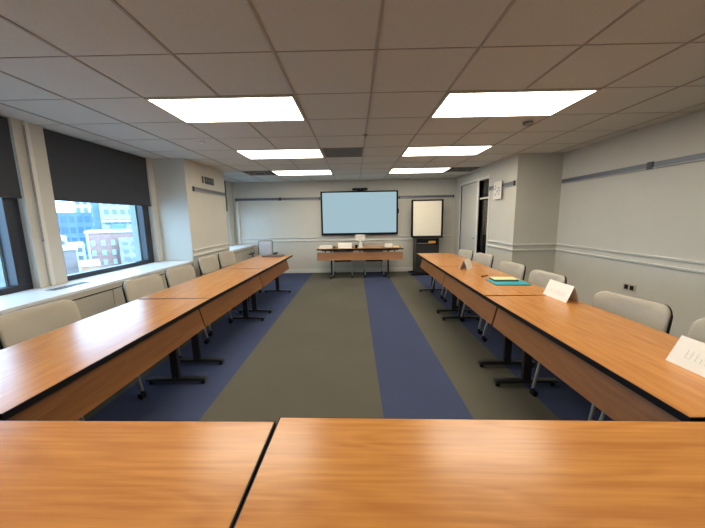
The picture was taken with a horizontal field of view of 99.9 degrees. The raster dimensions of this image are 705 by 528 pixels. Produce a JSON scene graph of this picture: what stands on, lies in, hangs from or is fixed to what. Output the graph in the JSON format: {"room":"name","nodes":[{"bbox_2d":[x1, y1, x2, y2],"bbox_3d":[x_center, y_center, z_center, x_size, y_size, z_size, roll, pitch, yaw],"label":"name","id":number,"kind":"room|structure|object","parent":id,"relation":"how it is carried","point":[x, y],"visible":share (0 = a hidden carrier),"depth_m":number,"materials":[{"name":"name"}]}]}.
{"room":"conference room","nodes":[
{"label":"conference room","id":0,"kind":"room"},
{"bbox_2d":[5,117,235,287],"bbox_3d":[-3.277,-0.121,2.645,0.200,2.430,10.720,-1,9,1],"label":"wall","id":1,"kind":"structure","parent":0,"point":[27,204],"depth_m":3.04,"materials":[{"name":"paint"}]},
{"bbox_2d":[0,116,21,198],"bbox_3d":[-3.226,-0.881,2.073,0.045,0.732,1.496,-1,9,1],"label":"roller shade","id":2,"kind":"object","parent":1,"relation":"attached to","point":[9,182],"visible":1,"depth_m":2.75,"materials":[{"name":"black fabric"}]},
{"bbox_2d":[0,197,33,295],"bbox_3d":[-3.347,-0.420,2.145,0.200,1.685,1.520,-1,9,1],"label":"window","id":3,"kind":"structure","parent":1,"relation":"in","point":[15,273],"depth_m":2.85,"materials":[{"name":"black"}]},
{"bbox_2d":[0,288,39,296],"bbox_3d":[-3.204,0.376,2.265,0.063,0.028,1.518,-1,9,1],"label":"trim","id":4,"kind":"structure","parent":1,"relation":"attached to","point":[34,288],"depth_m":2.84,"materials":[{"name":"white"}]},
{"bbox_2d":[22,125,43,241],"bbox_3d":[-3.145,-0.779,2.923,0.008,1.116,0.020,-1,9,1],"label":"shade cord","id":5,"kind":"object","parent":1,"relation":"hanging from","point":[22,125],"visible":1,"depth_m":2.92,"materials":[{"name":"grey plastic"}]},
{"bbox_2d":[22,121,55,285],"bbox_3d":[-3.165,-0.579,2.999,0.028,1.631,0.040,-1,9,1],"label":"conduit","id":6,"kind":"object","parent":1,"relation":"attached to","point":[25,123],"visible":0.98,"depth_m":3.00,"materials":[{"name":"white paint"}]},
{"bbox_2d":[0,261,192,313],"bbox_3d":[-2.933,0.525,1.257,0.495,0.030,7.465,-1,9,1],"label":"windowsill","id":7,"kind":"structure","parent":1,"relation":"attached to","point":[9,303],"depth_m":3.06,"materials":[{"name":"white"}]},
{"bbox_2d":[45,282,88,290],"bbox_3d":[-2.948,0.227,3.091,0.100,0.004,0.400,-1,9,1],"label":"air vent","id":8,"kind":"object","parent":7,"relation":"in","point":[79,283],"visible":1,"depth_m":3.06,"materials":[{"name":"grey metal"}]},
{"bbox_2d":[43,129,150,205],"bbox_3d":[-3.213,-1.157,3.877,0.045,0.732,1.526,-1,9,1],"label":"roller shade","id":9,"kind":"object","parent":1,"relation":"attached to","point":[80,170],"visible":0.94,"depth_m":3.66,"materials":[{"name":"black fabric"}]},
{"bbox_2d":[55,205,153,280],"bbox_3d":[-3.334,-0.696,3.949,0.200,1.685,1.550,-1,9,1],"label":"window","id":10,"kind":"structure","parent":1,"relation":"in","point":[139,215],"depth_m":4.61,"materials":[{"name":"black"}]},
{"bbox_2d":[68,262,156,281],"bbox_3d":[-3.191,0.100,4.069,0.063,0.028,1.548,-1,9,1],"label":"trim","id":11,"kind":"structure","parent":1,"relation":"attached to","point":[153,262],"depth_m":3.90,"materials":[{"name":"white"}]},
{"bbox_2d":[224,181,227,210],"bbox_3d":[-3.193,-1.587,6.695,0.045,0.732,1.546,-1,9,1],"label":"roller shade","id":12,"kind":"object","parent":1,"relation":"attached to","point":[224,181],"visible":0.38,"depth_m":7.42,"materials":[{"name":"black fabric"}]},
{"bbox_2d":[229,245,254,250],"bbox_3d":[-2.891,-0.382,7.193,0.495,0.030,1.625,-1,9,1],"label":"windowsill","id":13,"kind":"structure","parent":1,"relation":"attached to","point":[235,247],"depth_m":7.29,"materials":[{"name":"white"}]},
{"bbox_2d":[152,158,229,277],"bbox_3d":[-2.906,-0.578,5.603,0.500,2.429,1.450,-1,9,1],"label":"wall column","id":14,"kind":"structure","parent":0,"point":[190,220],"depth_m":4.92,"materials":[{"name":"paint"}]},
{"bbox_2d":[201,175,213,185],"bbox_3d":[-2.659,-1.526,5.451,0.024,0.140,0.450,-1,9,1],"label":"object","id":15,"kind":"object","parent":14,"relation":"attached to","point":[204,180],"visible":1,"depth_m":5.42,"materials":[{"name":"white paint"}]},
{"bbox_2d":[192,186,225,196],"bbox_3d":[-2.653,-1.351,5.569,0.028,0.078,1.260,-1,9,1],"label":"rail","id":16,"kind":"object","parent":14,"relation":"attached to","point":[194,188],"visible":1,"depth_m":5.42,"materials":[{"name":"grey metal"}]},
{"bbox_2d":[193,243,229,256],"bbox_3d":[-2.637,-0.284,5.646,0.031,0.116,1.430,-1,9,1],"label":"trim","id":17,"kind":"structure","parent":14,"relation":"attached to","point":[226,243],"depth_m":5.50,"materials":[{"name":"white paint"}]},
{"bbox_2d":[232,178,456,268],"bbox_3d":[0.160,-0.994,7.986,7.000,2.430,0.150,-1,9,1],"label":"wall","id":18,"kind":"structure","parent":0,"point":[288,218],"depth_m":7.88,"materials":[{"name":"paint"}]},
{"bbox_2d":[235,202,241,244],"bbox_3d":[-3.028,-1.075,7.883,0.070,1.133,0.068,-1,9,1],"label":"conduit","id":19,"kind":"object","parent":18,"relation":"attached to","point":[236,203],"visible":1,"depth_m":7.86,"materials":[{"name":"white paint"}]},
{"bbox_2d":[235,197,319,201],"bbox_3d":[-1.968,-1.705,7.798,2.230,0.082,0.032,-1,9,1],"label":"rail","id":20,"kind":"object","parent":18,"relation":"attached to","point":[280,198],"visible":0.99,"depth_m":7.79,"materials":[{"name":"grey metal"}]},
{"bbox_2d":[242,235,453,242],"bbox_3d":[-0.135,-0.678,7.945,5.680,0.116,0.031,-1,9,1],"label":"trim","id":21,"kind":"structure","parent":18,"relation":"attached to","point":[409,235],"depth_m":7.94,"materials":[{"name":"white paint"}]},
{"bbox_2d":[284,267,412,272],"bbox_3d":[0.064,0.166,8.081,5.350,0.110,0.016,-1,9,1],"label":"baseboard","id":22,"kind":"structure","parent":18,"relation":"attached to","point":[394,269],"depth_m":8.07,"materials":[{"name":"white paint"}]},
{"bbox_2d":[320,190,398,235],"bbox_3d":[0.196,-1.337,7.811,2.045,1.140,0.088,-1,9,1],"label":"wall display","id":23,"kind":"object","parent":18,"relation":"attached to","point":[342,212],"visible":0.98,"depth_m":7.77,"materials":[{"name":"blue glass"}]},
{"bbox_2d":[352,188,367,190],"bbox_3d":[0.193,-1.932,7.687,0.400,0.069,0.076,-1,9,1],"label":"bar","id":24,"kind":"object","parent":23,"relation":"on","point":[357,189],"visible":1,"depth_m":7.66,"materials":[{"name":"black plastic"}]},
{"bbox_2d":[399,195,453,198],"bbox_3d":[1.937,-1.763,7.763,1.440,0.078,0.028,-1,9,1],"label":"rail","id":25,"kind":"object","parent":18,"relation":"attached to","point":[413,196],"visible":1,"depth_m":7.75,"materials":[{"name":"grey metal"}]},
{"bbox_2d":[77,271,613,424],"bbox_3d":[0.169,1.075,2.879,7.150,0.120,10.870,-1,9,1],"label":"floor","id":26,"kind":"structure","parent":0,"point":[375,345],"depth_m":2.91,"materials":[{"name":"carpet"}]},
{"bbox_2d":[0,299,146,420],"bbox_3d":[-2.060,0.728,2.207,0.620,0.842,0.515,0,9,8],"label":"chair","id":27,"kind":"object","parent":26,"relation":"on","point":[21,325],"visible":0.32,"depth_m":2.18,"materials":[{"name":"beige fabric"}]},
{"bbox_2d":[0,263,192,319],"bbox_3d":[-2.924,0.916,1.319,0.476,0.759,7.450,-1,9,1],"label":"enclosure","id":28,"kind":"object","parent":26,"relation":"on","point":[92,302],"visible":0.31,"depth_m":3.15,"materials":[{"name":"beige metal"}]},
{"bbox_2d":[0,298,210,420],"bbox_3d":[-1.649,0.809,1.982,0.690,0.737,1.638,-1,9,1],"label":"folding table","id":29,"kind":"object","parent":26,"relation":"on","point":[63,373],"visible":0.88,"depth_m":1.73,"materials":[{"name":"brown wood"}]},
{"bbox_2d":[0,420,275,527],"bbox_3d":[-1.095,0.982,0.788,1.638,0.737,0.690,-1,9,2],"label":"folding table","id":30,"kind":"object","parent":26,"relation":"on","point":[54,474],"visible":0.95,"depth_m":0.84,"materials":[{"name":"laminate"}]},
{"bbox_2d":[122,274,209,357],"bbox_3d":[-2.053,0.564,3.285,0.620,0.842,0.515,0,9,8],"label":"chair","id":31,"kind":"object","parent":26,"relation":"on","point":[133,289],"visible":0.33,"depth_m":3.26,"materials":[{"name":"beige fabric"}]},
{"bbox_2d":[165,265,232,336],"bbox_3d":[-2.048,0.460,3.967,0.620,0.842,0.515,0,9,9],"label":"chair","id":32,"kind":"object","parent":26,"relation":"on","point":[178,275],"visible":0.3,"depth_m":3.94,"materials":[{"name":"beige fabric"}]},
{"bbox_2d":[139,269,266,364],"bbox_3d":[-1.621,0.559,3.615,0.690,0.737,1.638,-1,9,2],"label":"folding table","id":33,"kind":"object","parent":26,"relation":"on","point":[226,288],"visible":0.76,"depth_m":3.24,"materials":[{"name":"brown wood"}]},
{"bbox_2d":[198,255,248,309],"bbox_3d":[-2.210,0.294,5.066,0.620,0.842,0.515,0,9,7],"label":"chair","id":34,"kind":"object","parent":26,"relation":"on","point":[208,264],"visible":0.33,"depth_m":5.04,"materials":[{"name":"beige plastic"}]},
{"bbox_2d":[218,251,261,298],"bbox_3d":[-2.186,0.192,5.737,0.620,0.842,0.515,1,9,11],"label":"chair","id":35,"kind":"object","parent":26,"relation":"on","point":[226,259],"visible":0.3,"depth_m":5.74,"materials":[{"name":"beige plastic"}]},
{"bbox_2d":[233,246,254,262],"bbox_3d":[-2.882,0.010,7.250,0.476,0.759,1.610,-1,9,1],"label":"enclosure","id":36,"kind":"object","parent":26,"relation":"on","point":[241,255],"visible":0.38,"depth_m":7.27,"materials":[{"name":"beige"}]},
{"bbox_2d":[222,255,292,313],"bbox_3d":[-1.574,0.309,5.248,0.690,0.737,1.638,-1,9,2],"label":"folding table","id":37,"kind":"object","parent":26,"relation":"on","point":[275,266],"visible":0.79,"depth_m":4.91,"materials":[{"name":"brown wood"}]},
{"bbox_2d":[263,255,283,256],"bbox_3d":[-1.548,-0.161,5.816,0.360,0.020,0.246,0,9,4],"label":"laptop","id":38,"kind":"object","parent":37,"relation":"on","point":[264,255],"visible":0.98,"depth_m":5.76,"materials":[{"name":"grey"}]},
{"bbox_2d":[249,241,277,279],"bbox_3d":[-2.173,-0.089,7.263,0.650,0.936,0.574,-1,9,1],"label":"chair","id":39,"kind":"object","parent":26,"relation":"on","point":[264,247],"visible":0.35,"depth_m":7.43,"materials":[{"name":"grey fabric"}]},
{"bbox_2d":[333,242,352,277],"bbox_3d":[-0.241,-0.116,7.538,0.515,0.842,0.620,-1,9,1],"label":"chair","id":40,"kind":"object","parent":26,"relation":"on","point":[335,243],"visible":0.42,"depth_m":7.71,"materials":[{"name":"beige fabric"}]},
{"bbox_2d":[316,246,403,278],"bbox_3d":[0.184,-0.048,7.396,2.070,0.737,0.600,-1,9,1],"label":"folding table","id":41,"kind":"object","parent":26,"relation":"on","point":[359,255],"visible":0.94,"depth_m":7.12,"materials":[{"name":"laminate"}]},
{"bbox_2d":[319,245,331,248],"bbox_3d":[-0.657,-0.418,7.269,0.320,0.060,0.250,-1,9,-3],"label":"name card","id":42,"kind":"object","parent":41,"relation":"on","point":[321,246],"visible":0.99,"depth_m":7.15,"materials":[{"name":"white paper"}]},
{"bbox_2d":[338,243,351,247],"bbox_3d":[-0.184,-0.453,7.216,0.330,0.130,0.100,-1,9,1],"label":"name card","id":43,"kind":"object","parent":41,"relation":"on","point":[340,245],"visible":1,"depth_m":7.19,"materials":[{"name":"white paper"}]},
{"bbox_2d":[355,235,364,247],"bbox_3d":[0.190,-0.566,7.297,0.230,0.315,0.100,-1,9,1],"label":"sign holder","id":44,"kind":"object","parent":41,"relation":"on","point":[359,238],"visible":0.92,"depth_m":7.28,"materials":[{"name":"white plastic"}]},
{"bbox_2d":[363,241,384,277],"bbox_3d":[0.539,-0.128,7.530,0.515,0.842,0.620,-1,9,1],"label":"chair","id":45,"kind":"object","parent":26,"relation":"on","point":[376,243],"visible":0.57,"depth_m":7.72,"materials":[{"name":"beige fabric"}]},
{"bbox_2d":[408,199,443,274],"bbox_3d":[1.891,-0.687,7.585,0.840,1.885,0.490,-1,9,1],"label":"stand","id":46,"kind":"object","parent":26,"relation":"on","point":[426,214],"visible":0.83,"depth_m":7.46,"materials":[{"name":"black plastic"}]},
{"bbox_2d":[412,237,442,237],"bbox_3d":[1.891,-0.673,7.496,0.780,0.025,0.070,-1,9,1],"label":"marker tray","id":47,"kind":"object","parent":46,"relation":"on","point":[412,237],"depth_m":7.46,"materials":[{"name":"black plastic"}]},
{"bbox_2d":[416,253,484,312],"bbox_3d":[1.605,0.269,5.159,0.690,0.737,1.638,-1,9,2],"label":"folding table","id":48,"kind":"object","parent":26,"relation":"on","point":[430,262],"visible":0.8,"depth_m":4.88,"materials":[{"name":"brown wood"}]},
{"bbox_2d":[431,249,472,298],"bbox_3d":[1.847,0.161,5.492,0.620,0.842,0.515,-2,9,-6],"label":"chair","id":49,"kind":"object","parent":26,"relation":"on","point":[465,253],"visible":0.27,"depth_m":5.45,"materials":[{"name":"beige fabric"}]},
{"bbox_2d":[443,253,493,308],"bbox_3d":[1.892,0.260,4.839,0.620,0.842,0.515,-2,9,-6],"label":"chair","id":50,"kind":"object","parent":26,"relation":"on","point":[481,258],"visible":0.26,"depth_m":4.81,"materials":[{"name":"beige fabric"}]},
{"bbox_2d":[233,417,704,527],"bbox_3d":[0.549,0.960,0.753,1.638,0.737,0.690,-1,9,2],"label":"folding table","id":51,"kind":"object","parent":26,"relation":"on","point":[312,472],"visible":1,"depth_m":0.82,"materials":[{"name":"brown wood"}]},
{"bbox_2d":[438,266,544,367],"bbox_3d":[1.559,0.519,3.526,0.690,0.737,1.638,-1,9,2],"label":"folding table","id":52,"kind":"object","parent":26,"relation":"on","point":[471,289],"visible":0.77,"depth_m":3.10,"materials":[{"name":"brown wood"}]},
{"bbox_2d":[460,258,472,269],"bbox_3d":[1.574,-0.006,4.095,0.100,0.130,0.260,6,11,37],"label":"name card","id":53,"kind":"object","parent":52,"relation":"on","point":[466,263],"visible":1,"depth_m":4.07,"materials":[{"name":"white paper"}]},
{"bbox_2d":[486,279,531,284],"bbox_3d":[1.664,0.193,3.178,0.350,0.010,0.292,0,9,5],"label":"folder","id":54,"kind":"object","parent":52,"relation":"on","point":[520,282],"visible":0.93,"depth_m":3.12,"materials":[{"name":"teal"}]},
{"bbox_2d":[489,277,518,280],"bbox_3d":[1.659,0.165,3.256,0.250,0.021,0.150,0,9,4],"label":"pad","id":55,"kind":"object","parent":54,"relation":"on","point":[491,278],"visible":1,"depth_m":3.22,"materials":[{"name":"yellow paper"}]},
{"bbox_2d":[460,261,525,334],"bbox_3d":[1.825,0.409,3.871,0.620,0.842,0.515,-2,9,-6],"label":"chair","id":56,"kind":"object","parent":26,"relation":"on","point":[517,270],"visible":0.3,"depth_m":3.82,"materials":[{"name":"beige fabric"}]},
{"bbox_2d":[481,270,566,341],"bbox_3d":[1.830,0.513,3.190,0.620,0.842,0.515,-2,9,-4],"label":"chair","id":57,"kind":"object","parent":26,"relation":"on","point":[541,278],"visible":0.21,"depth_m":3.24,"materials":[{"name":"beige fabric"}]},
{"bbox_2d":[485,295,704,420],"bbox_3d":[1.530,0.769,1.892,0.690,0.737,1.638,-1,9,1],"label":"folding table","id":58,"kind":"object","parent":26,"relation":"on","point":[619,364],"visible":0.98,"depth_m":1.64,"materials":[{"name":"laminate"}]},
{"bbox_2d":[543,279,579,302],"bbox_3d":[1.783,0.226,2.536,0.110,0.135,0.300,-1,9,1],"label":"name card","id":59,"kind":"object","parent":58,"relation":"on","point":[560,291],"visible":1,"depth_m":2.50,"materials":[{"name":"white paper"}]},
{"bbox_2d":[666,335,704,376],"bbox_3d":[1.579,0.425,1.283,0.120,0.125,0.300,-1,9,1],"label":"name card","id":60,"kind":"object","parent":58,"relation":"on","point":[688,353],"visible":1,"depth_m":1.36,"materials":[{"name":"white paper"}]},
{"bbox_2d":[529,291,672,419],"bbox_3d":[1.784,0.669,2.170,0.620,0.842,0.515,-3,9,-11],"label":"chair","id":61,"kind":"object","parent":26,"relation":"on","point":[656,315],"visible":0.25,"depth_m":2.13,"materials":[{"name":"beige fabric"}]},
{"bbox_2d":[599,318,704,419],"bbox_3d":[1.809,0.760,1.575,0.620,0.842,0.515,-1,9,-1],"label":"chair","id":62,"kind":"object","parent":26,"relation":"on","point":[697,329],"visible":0.05,"depth_m":1.74,"materials":[{"name":"beige fabric"}]},
{"bbox_2d":[0,0,704,181],"bbox_3d":[0.126,-1.457,2.493,7.150,0.156,10.870,-1,9,1],"label":"ceiling","id":63,"kind":"structure","parent":0,"point":[86,70],"depth_m":1.99,"materials":[{"name":"tile"}]},
{"bbox_2d":[145,95,304,122],"bbox_3d":[-1.070,-1.385,2.675,1.195,0.012,0.594,-1,9,1],"label":"recessed light","id":64,"kind":"object","parent":63,"relation":"in","point":[266,107],"visible":1,"depth_m":2.62,"materials":[{"name":"white paint"}]},
{"bbox_2d":[242,171,276,175],"bbox_3d":[-1.958,-1.918,6.300,0.580,0.020,0.580,-1,9,1],"label":"ceiling vent","id":65,"kind":"object","parent":63,"relation":"in","point":[252,173],"visible":0.96,"depth_m":6.23,"materials":[{"name":"grey metal"}]},
{"bbox_2d":[235,148,323,158],"bbox_3d":[-1.057,-1.661,4.483,1.195,0.012,0.594,-1,9,1],"label":"recessed light","id":66,"kind":"object","parent":63,"relation":"in","point":[266,153],"visible":1,"depth_m":4.45,"materials":[{"name":"white paint"}]},
{"bbox_2d":[272,170,331,174],"bbox_3d":[-1.044,-1.937,6.291,1.195,0.012,0.594,-1,9,1],"label":"recessed light","id":67,"kind":"object","parent":63,"relation":"in","point":[285,172],"visible":0.94,"depth_m":6.26,"materials":[{"name":"white paint"}]},
{"bbox_2d":[321,148,362,157],"bbox_3d":[-0.143,-1.676,4.474,0.590,0.008,0.590,-1,9,1],"label":"ceiling vent","id":68,"kind":"object","parent":63,"relation":"in","point":[328,152],"visible":0.99,"depth_m":4.45,"materials":[{"name":"grey metal"}]},
{"bbox_2d":[389,167,450,172],"bbox_3d":[1.394,-1.975,6.268,1.195,0.012,0.594,-1,9,1],"label":"recessed light","id":69,"kind":"object","parent":63,"relation":"in","point":[393,170],"visible":0.96,"depth_m":6.24,"materials":[{"name":"white paint"}]},
{"bbox_2d":[401,145,492,155],"bbox_3d":[1.381,-1.699,4.460,1.195,0.012,0.594,-1,9,1],"label":"recessed light","id":70,"kind":"object","parent":63,"relation":"in","point":[475,149],"visible":0.97,"depth_m":4.42,"materials":[{"name":"white paint"}]},
{"bbox_2d":[445,167,479,171],"bbox_3d":[2.308,-1.984,6.260,0.580,0.020,0.580,-1,9,1],"label":"ceiling vent","id":71,"kind":"object","parent":63,"relation":"in","point":[453,169],"visible":0.96,"depth_m":6.15,"materials":[{"name":"grey metal"}]},
{"bbox_2d":[430,88,599,117],"bbox_3d":[1.368,-1.423,2.652,1.195,0.012,0.594,-1,9,1],"label":"recessed light","id":72,"kind":"object","parent":63,"relation":"in","point":[505,103],"visible":1,"depth_m":2.60,"materials":[{"name":"white paint"}]},
{"bbox_2d":[522,121,532,125],"bbox_3d":[1.867,-1.494,3.158,0.099,0.030,0.099,-1,9,1],"label":"smoke detector","id":73,"kind":"object","parent":63,"relation":"attached to","point":[527,123],"visible":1,"depth_m":3.13,"materials":[{"name":"grey plastic"}]},
{"bbox_2d":[482,180,488,252],"bbox_3d":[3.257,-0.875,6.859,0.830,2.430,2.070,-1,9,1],"label":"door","id":74,"kind":"structure","parent":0,"point":[486,181],"depth_m":6.46,"materials":[{"name":"black"}]},
{"bbox_2d":[454,109,704,337],"bbox_3d":[3.132,-0.231,2.659,0.880,2.430,10.570,-1,9,1],"label":"wall","id":75,"kind":"structure","parent":0,"point":[660,211],"depth_m":3.87,"materials":[{"name":"paint"}]},
{"bbox_2d":[458,178,478,260],"bbox_3d":[2.757,-0.806,7.043,0.175,2.255,1.115,-1,9,1],"label":"door","id":76,"kind":"structure","parent":75,"relation":"in","point":[469,196],"depth_m":6.99,"materials":[{"name":"white paint"}]},
{"bbox_2d":[475,175,515,253],"bbox_3d":[2.761,-0.602,5.758,0.150,2.240,1.484,-1,9,1],"label":"door frame","id":77,"kind":"structure","parent":75,"relation":"in","point":[488,177],"depth_m":6.33,"materials":[{"name":"white paint"}]},
{"bbox_2d":[493,180,502,199],"bbox_3d":[2.661,-1.351,5.437,0.013,0.320,0.306,-1,9,1],"label":"paper sign","id":78,"kind":"object","parent":75,"relation":"attached to","point":[497,194],"visible":1,"depth_m":5.43,"materials":[{"name":"white paper"}]},
{"bbox_2d":[487,240,554,250],"bbox_3d":[3.052,-0.354,5.473,0.730,0.116,0.970,-1,9,1],"label":"trim","id":79,"kind":"structure","parent":75,"relation":"attached to","point":[487,240],"depth_m":5.01,"materials":[{"name":"white paint"}]},
{"bbox_2d":[623,282,635,291],"bbox_3d":[3.433,0.290,3.682,0.011,0.090,0.170,-1,9,1],"label":"wall outlet","id":80,"kind":"object","parent":75,"relation":"attached to","point":[629,287],"visible":1,"depth_m":3.67,"materials":[{"name":"beige plastic"}]},
{"bbox_2d":[555,244,704,273],"bbox_3d":[3.402,0.287,1.234,0.031,0.116,7.600,-1,9,1],"label":"trim","id":81,"kind":"structure","parent":75,"relation":"attached to","point":[605,250],"depth_m":3.52,"materials":[{"name":"white paint"}]},
{"bbox_2d":[561,153,704,183],"bbox_3d":[3.382,-0.789,1.206,0.032,0.082,7.330,-1,9,1],"label":"rail","id":82,"kind":"object","parent":75,"relation":"attached to","point":[701,156],"visible":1,"depth_m":3.47,"materials":[{"name":"grey metal"}]},
{"label":"outside","id":83,"kind":"structure","parent":0,"visible":0},
{"bbox_3d":[-130.615,14.299,104.275,256.400,0.500,320.000,-1,9,1],"label":"ground","id":84,"kind":"structure","parent":83,"visible":0},
{"bbox_2d":[61,235,67,244],"bbox_3d":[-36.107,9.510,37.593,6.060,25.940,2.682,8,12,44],"label":"house","id":85,"kind":"structure","parent":84,"relation":"on","point":[63,237],"depth_m":34.45,"materials":[{"name":"beige"}]},
{"bbox_2d":[62,244,78,274],"bbox_3d":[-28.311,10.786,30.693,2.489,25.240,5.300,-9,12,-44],"label":"building","id":86,"kind":"structure","parent":84,"relation":"on","point":[69,251],"depth_m":27.70,"materials":[{"name":"beige"}]},
{"bbox_2d":[57,212,93,259],"bbox_3d":[-82.130,0.948,84.180,14.805,30.340,14.060,-9,12,-44],"label":"office tower","id":87,"kind":"structure","parent":84,"relation":"on","point":[72,225],"depth_m":80.13,"materials":[{"name":"blue glass"}]},
{"bbox_2d":[68,242,86,271],"bbox_3d":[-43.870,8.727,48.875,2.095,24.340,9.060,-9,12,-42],"label":"building","id":88,"kind":"structure","parent":84,"relation":"on","point":[81,253],"depth_m":44.41,"materials":[{"name":"grey concrete"}]},
{"bbox_2d":[72,202,94,229],"bbox_3d":[-117.148,-12.418,132.186,7.716,43.440,14.060,-9,11,-41],"label":"apartment tower","id":89,"kind":"structure","parent":84,"relation":"on","point":[78,207],"depth_m":124.53,"materials":[{"name":"grey concrete"}]},
{"bbox_2d":[79,259,100,271],"bbox_3d":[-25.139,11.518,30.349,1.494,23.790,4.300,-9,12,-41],"label":"building","id":90,"kind":"structure","parent":84,"relation":"on","point":[91,264],"depth_m":27.27,"materials":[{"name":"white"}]},
{"bbox_2d":[91,203,101,229],"bbox_3d":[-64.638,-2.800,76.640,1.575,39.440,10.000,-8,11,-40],"label":"slim tower","id":91,"kind":"structure","parent":84,"relation":"on","point":[95,206],"depth_m":71.40,"materials":[{"name":"blue glass"}]},
{"bbox_2d":[83,229,132,267],"bbox_3d":[-31.043,8.732,40.139,4.544,26.540,9.300,-8,11,-39],"label":"brick building","id":92,"kind":"structure","parent":84,"relation":"on","point":[103,245],"depth_m":34.68,"materials":[{"name":"red brick"}]},
{"bbox_2d":[99,203,131,228],"bbox_3d":[-49.346,0.120,65.763,7.074,36.440,14.600,-7,11,-37],"label":"apartment block","id":93,"kind":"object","parent":84,"relation":"on","point":[113,216],"visible":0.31,"depth_m":57.98,"materials":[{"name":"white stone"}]},
{"bbox_2d":[118,237,135,263],"bbox_3d":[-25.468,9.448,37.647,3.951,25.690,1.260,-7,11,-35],"label":"building","id":94,"kind":"structure","parent":84,"relation":"on","point":[126,244],"depth_m":34.72,"materials":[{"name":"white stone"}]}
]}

